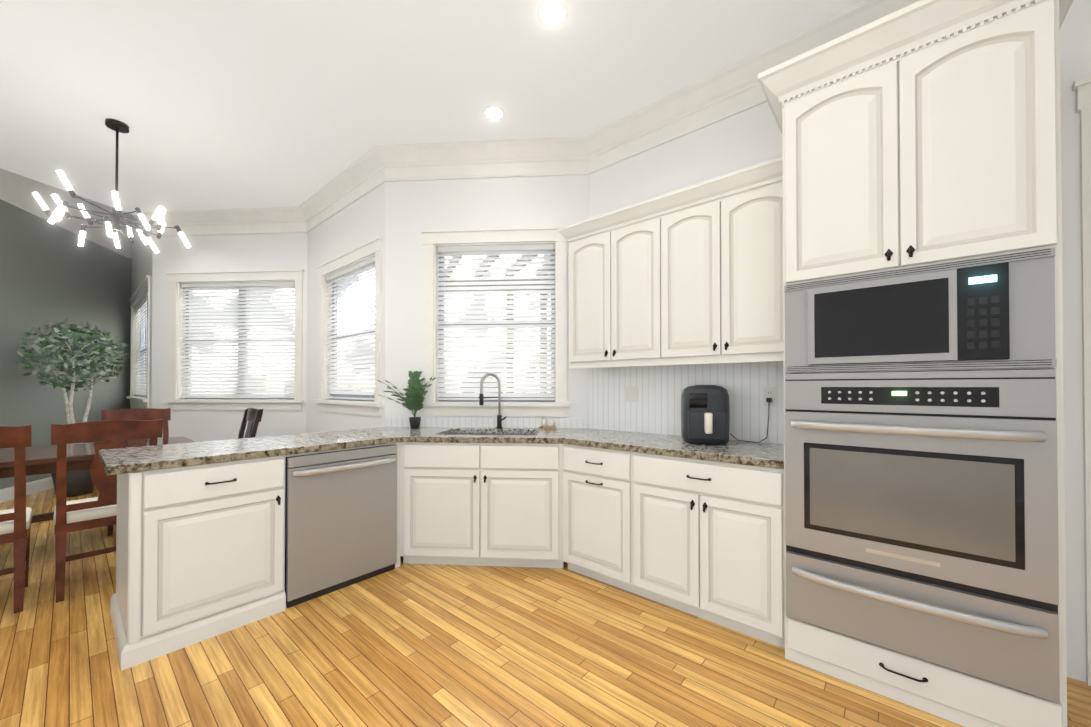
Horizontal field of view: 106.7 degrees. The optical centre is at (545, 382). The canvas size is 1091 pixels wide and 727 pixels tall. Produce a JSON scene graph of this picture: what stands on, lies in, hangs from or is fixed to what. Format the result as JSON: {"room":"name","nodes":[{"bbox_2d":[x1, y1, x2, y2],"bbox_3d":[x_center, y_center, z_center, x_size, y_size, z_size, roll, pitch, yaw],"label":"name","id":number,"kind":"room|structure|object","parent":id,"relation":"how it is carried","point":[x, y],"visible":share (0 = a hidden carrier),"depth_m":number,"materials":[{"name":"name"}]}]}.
{"room":"dining room and kitchen","nodes":[
{"label":"dining room and kitchen","id":0,"kind":"room"},
{"bbox_2d":[0,168,131,489],"bbox_3d":[-5.754,-0.783,3.654,0.150,4.160,5.999,0,-1,-19],"label":"wall","id":1,"kind":"structure","parent":0,"point":[51,274],"depth_m":5.06,"materials":[{"name":"grey paint"}]},
{"bbox_2d":[0,477,53,502],"bbox_3d":[-5.680,1.227,3.657,5.168,0.140,3.059,0,-1,40],"label":"baseboard","id":2,"kind":"structure","parent":1,"relation":"attached to","point":[7,494],"depth_m":4.44,"materials":[{"name":"paint"}]},
{"bbox_2d":[0,196,299,257],"bbox_3d":[-5.316,-1.890,4.045,5.085,0.280,4.080,0,-1,40],"label":"crown molding","id":3,"kind":"structure","parent":1,"relation":"attached to","point":[269,220],"depth_m":4.74,"materials":[{"name":"paint"}]},
{"bbox_2d":[130,215,152,408],"bbox_3d":[-5.622,-0.765,5.735,2.583,4.160,0.150,0,-1,40],"label":"wall","id":4,"kind":"structure","parent":0,"point":[142,261],"depth_m":5.61,"materials":[{"name":"white paint"}]},
{"bbox_2d":[126,275,150,407],"bbox_3d":[-5.646,-0.489,5.702,2.240,1.627,0.182,0,-1,40],"label":"bay window","id":5,"kind":"structure","parent":4,"relation":"in","point":[139,382],"depth_m":5.96,"materials":[{"name":"paint"}]},
{"bbox_2d":[151,233,306,441],"bbox_3d":[-3.721,-0.348,4.843,1.928,3.310,0.150,0,-1,4],"label":"wall","id":6,"kind":"structure","parent":0,"point":[245,252],"depth_m":4.78,"materials":[{"name":"white paint"}]},
{"bbox_2d":[164,269,304,409],"bbox_3d":[-3.628,-0.497,4.799,1.685,1.627,0.182,0,-1,4],"label":"bay window","id":7,"kind":"structure","parent":6,"relation":"in","point":[183,339],"depth_m":4.79,"materials":[{"name":"paint"}]},
{"bbox_2d":[306,182,385,432],"bbox_3d":[-2.032,-0.354,4.174,1.801,3.310,0.150,0,-1,40],"label":"wall","id":8,"kind":"structure","parent":0,"point":[360,221],"depth_m":4.16,"materials":[{"name":"white paint"}]},
{"bbox_2d":[314,236,382,416],"bbox_3d":[-1.932,-0.488,4.037,1.390,1.577,0.180,0,-1,40],"label":"bay window","id":9,"kind":"structure","parent":8,"relation":"in","point":[335,381],"depth_m":4.03,"materials":[{"name":"paint"}]},
{"bbox_2d":[0,0,864,216],"bbox_3d":[-2.217,-2.452,2.177,12.400,0.850,5.254,0,-1,40],"label":"ceiling","id":10,"kind":"structure","parent":0,"point":[223,104],"depth_m":2.69,"materials":[{"name":"white paint"}]},
{"bbox_2d":[32,118,190,252],"bbox_3d":[-3.358,-1.542,3.178,0.715,0.949,0.829,0,-1,40],"label":"chandelier","id":11,"kind":"object","parent":10,"relation":"hanging from","point":[117,126],"visible":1,"depth_m":3.14,"materials":[{"name":"white glass"}]},
{"bbox_2d":[482,105,504,120],"bbox_3d":[-0.387,-2.016,3.040,0.170,0.004,0.170,0,-1,40],"label":"recessed light","id":12,"kind":"object","parent":10,"relation":"in","point":[494,113],"visible":1,"depth_m":3.04,"materials":[{"name":"paint"}]},
{"bbox_2d":[537,0,567,27],"bbox_3d":[0.039,-2.023,2.229,0.170,0.004,0.170,0,-1,40],"label":"recessed light","id":13,"kind":"object","parent":10,"relation":"in","point":[552,13],"visible":1,"depth_m":2.22,"materials":[{"name":"paint"}]},
{"bbox_2d":[385,175,588,433],"bbox_3d":[-0.510,-0.359,3.546,1.764,3.310,0.150,0,-1,4],"label":"wall","id":14,"kind":"structure","parent":0,"point":[414,209],"depth_m":3.51,"materials":[{"name":"white paint"}]},
{"bbox_2d":[421,226,569,416],"bbox_3d":[-0.431,-0.513,3.501,1.280,1.597,0.180,0,-1,4],"label":"window","id":15,"kind":"structure","parent":14,"relation":"in","point":[500,241],"depth_m":3.49,"materials":[{"name":"paint"}]},
{"bbox_2d":[0,486,1090,726],"bbox_3d":[-2.217,1.313,2.144,12.400,0.060,5.254,0,-1,40],"label":"floor","id":16,"kind":"structure","parent":0,"point":[446,646],"depth_m":1.85,"materials":[{"name":"brown wood"}]},
{"bbox_2d":[0,425,32,613],"bbox_3d":[-3.238,0.758,2.266,0.535,1.053,0.470,0,-1,40],"label":"dining chair","id":17,"kind":"object","parent":16,"relation":"on","point":[15,526],"visible":1,"depth_m":2.29,"materials":[{"name":"brown wood"}]},
{"bbox_2d":[14,318,127,496],"bbox_3d":[-5.516,0.276,4.770,0.902,2.061,0.889,0,-1,40],"label":"ficus tree","id":18,"kind":"object","parent":16,"relation":"on","point":[79,483],"visible":0.92,"depth_m":4.67,"materials":[{"name":"green plant"}]},
{"bbox_2d":[0,437,194,522],"bbox_3d":[-3.771,0.903,3.023,0.920,0.774,1.780,0,-1,40],"label":"dining table","id":19,"kind":"object","parent":16,"relation":"on","point":[41,460],"visible":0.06,"depth_m":2.95,"materials":[{"name":"brown wood"}]},
{"bbox_2d":[51,419,162,602],"bbox_3d":[-2.887,0.761,2.677,0.535,1.053,0.470,0,-1,40],"label":"dining chair","id":20,"kind":"object","parent":16,"relation":"on","point":[100,510],"visible":0.65,"depth_m":2.50,"materials":[{"name":"brown wood"}]},
{"bbox_2d":[101,408,170,535],"bbox_3d":[-3.749,0.771,3.755,0.535,1.053,0.470,0,-1,40],"label":"dining chair","id":21,"kind":"object","parent":16,"relation":"on","point":[152,414],"visible":0.17,"depth_m":3.90,"materials":[{"name":"brown wood"}]},
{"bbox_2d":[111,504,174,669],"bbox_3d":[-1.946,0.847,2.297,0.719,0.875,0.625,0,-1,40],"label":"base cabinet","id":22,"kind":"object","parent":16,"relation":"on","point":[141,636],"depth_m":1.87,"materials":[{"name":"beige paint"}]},
{"bbox_2d":[285,445,396,607],"bbox_3d":[-1.450,0.860,2.732,0.669,0.858,0.667,0,-1,40],"label":"dishwasher","id":23,"kind":"object","parent":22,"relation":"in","point":[340,519],"visible":0.83,"depth_m":2.51,"materials":[{"name":"silver metal"}]},
{"bbox_2d":[99,420,782,650],"bbox_3d":[-0.465,0.390,2.320,2.949,0.040,2.716,0,-1,40],"label":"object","id":24,"kind":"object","parent":22,"relation":"on","point":[205,520],"depth_m":2.37,"materials":[{"name":"white wood"}]},
{"bbox_2d":[377,371,435,428],"bbox_3d":[-1.145,0.136,3.270,0.390,0.482,0.428,0,-1,40],"label":"potted plant","id":25,"kind":"object","parent":24,"relation":"on","point":[414,394],"visible":1,"depth_m":3.29,"materials":[{"name":"green plant"}]},
{"bbox_2d":[386,417,587,427],"bbox_3d":[-0.515,0.337,3.457,1.738,0.085,0.008,0,-1,4],"label":"backsplash","id":26,"kind":"structure","parent":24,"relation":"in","point":[433,422],"depth_m":3.45,"materials":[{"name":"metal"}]},
{"bbox_2d":[479,372,505,428],"bbox_3d":[-0.425,0.145,3.291,0.230,0.464,0.115,0,-1,-44],"label":"faucet","id":27,"kind":"object","parent":24,"relation":"on","point":[499,415],"visible":1,"depth_m":3.35,"materials":[{"name":"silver metal"}]},
{"bbox_2d":[448,433,536,435],"bbox_3d":[-0.427,0.515,3.130,0.755,0.194,0.430,0,-1,4],"label":"sink basin","id":28,"kind":"object","parent":24,"relation":"in","point":[534,434],"depth_m":3.34,"materials":[{"name":"silver metal"}]},
{"bbox_2d":[539,416,555,428],"bbox_3d":[0.018,0.328,3.366,0.140,0.100,0.070,0,-1,4],"label":"soap tray","id":29,"kind":"object","parent":24,"relation":"on","point":[551,424],"visible":0.96,"depth_m":3.34,"materials":[{"name":"white ceramic"}]},
{"bbox_2d":[681,385,729,444],"bbox_3d":[0.994,0.192,2.526,0.278,0.358,0.406,0,-1,15],"label":"air fryer","id":30,"kind":"object","parent":24,"relation":"on","point":[705,414],"visible":1,"depth_m":2.42,"materials":[{"name":"plastic"}]},
{"bbox_2d":[730,398,771,442],"bbox_3d":[1.282,0.231,2.541,0.225,0.278,0.082,0,-1,40],"label":"cord","id":31,"kind":"object","parent":30,"relation":"attached to","point":[768,400],"visible":1,"depth_m":2.49,"materials":[{"name":"black plastic"}]},
{"bbox_2d":[238,407,262,438],"bbox_3d":[-3.065,0.772,3.851,0.470,1.053,0.535,0,-1,40],"label":"dining chair","id":32,"kind":"object","parent":16,"relation":"on","point":[252,417],"visible":0.29,"depth_m":3.98,"materials":[{"name":"brown wood"}]},
{"bbox_2d":[631,476,778,645],"bbox_3d":[1.024,0.848,2.404,0.799,0.875,0.641,0,-1,40],"label":"base cabinet","id":33,"kind":"object","parent":16,"relation":"on","point":[729,578],"depth_m":2.05,"materials":[{"name":"beige paint"}]},
{"bbox_2d":[775,0,1070,726],"bbox_3d":[1.633,-0.083,1.874,0.824,2.728,0.674,0,-1,40],"label":"tall cabinet","id":34,"kind":"object","parent":16,"relation":"on","point":[923,132],"depth_m":1.57,"materials":[{"name":"beige paint"}]},
{"bbox_2d":[784,247,1056,371],"bbox_3d":[1.408,-0.251,1.619,0.794,0.400,0.045,0,-1,40],"label":"microwave","id":35,"kind":"object","parent":34,"relation":"in","point":[997,311],"visible":1,"depth_m":1.54,"materials":[{"name":"silver metal"}]},
{"bbox_2d":[785,369,1059,702],"bbox_3d":[1.387,0.510,1.588,0.798,1.113,0.110,0,-1,40],"label":"double oven","id":36,"kind":"object","parent":34,"relation":"in","point":[921,514],"visible":0.98,"depth_m":1.54,"materials":[{"name":"silver metal"}]},
{"bbox_2d":[589,0,1090,681],"bbox_3d":[2.333,-0.375,1.828,5.048,3.310,0.150,0,-1,40],"label":"wall","id":37,"kind":"structure","parent":0,"point":[743,140],"depth_m":1.78,"materials":[{"name":"white paint"}]},
{"bbox_2d":[567,196,662,367],"bbox_3d":[0.571,-0.663,3.003,0.749,1.048,0.344,0,-1,40],"label":"upper cabinet","id":38,"kind":"object","parent":37,"relation":"attached to","point":[614,274],"depth_m":2.84,"materials":[{"name":"beige paint"}]},
{"bbox_2d":[625,387,638,401],"bbox_3d":[0.664,0.089,3.128,0.116,0.115,0.008,0,-1,40],"label":"electrical outlet","id":39,"kind":"object","parent":37,"relation":"attached to","point":[631,394],"visible":1,"depth_m":3.13,"materials":[{"name":"plastic"}]},
{"bbox_2d":[589,361,783,443],"bbox_3d":[0.950,0.117,2.895,1.541,0.515,0.008,0,-1,40],"label":"backsplash","id":40,"kind":"structure","parent":37,"relation":"attached to","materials":[{"name":"wood"}]},
{"bbox_2d":[659,160,778,363],"bbox_3d":[1.141,-0.668,2.517,0.750,1.048,0.344,0,-1,40],"label":"upper cabinet","id":41,"kind":"object","parent":37,"relation":"attached to","point":[719,255],"depth_m":2.38,"materials":[{"name":"beige paint"}]},
{"bbox_2d":[763,387,775,405],"bbox_3d":[1.387,0.084,2.512,0.070,0.115,0.006,0,-1,40],"label":"electrical outlet","id":42,"kind":"object","parent":37,"relation":"attached to","point":[769,392],"visible":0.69,"depth_m":2.51,"materials":[{"name":"plastic"}]},
{"bbox_2d":[1072,76,1090,685],"bbox_3d":[2.757,-0.011,1.437,1.120,2.575,0.190,0,-1,40],"label":"door frame","id":43,"kind":"structure","parent":37,"relation":"attached to","point":[1082,87],"depth_m":1.73,"materials":[{"name":"paint"}]},
{"label":"outside","id":44,"kind":"structure","parent":0,"visible":0},
{"bbox_2d":[445,255,550,392],"bbox_3d":[-0.372,-0.007,4.911,3.280,3.230,1.900,0,-1,4],"label":"pergola","id":45,"kind":"object","parent":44,"point":[504,290],"depth_m":5.66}
]}

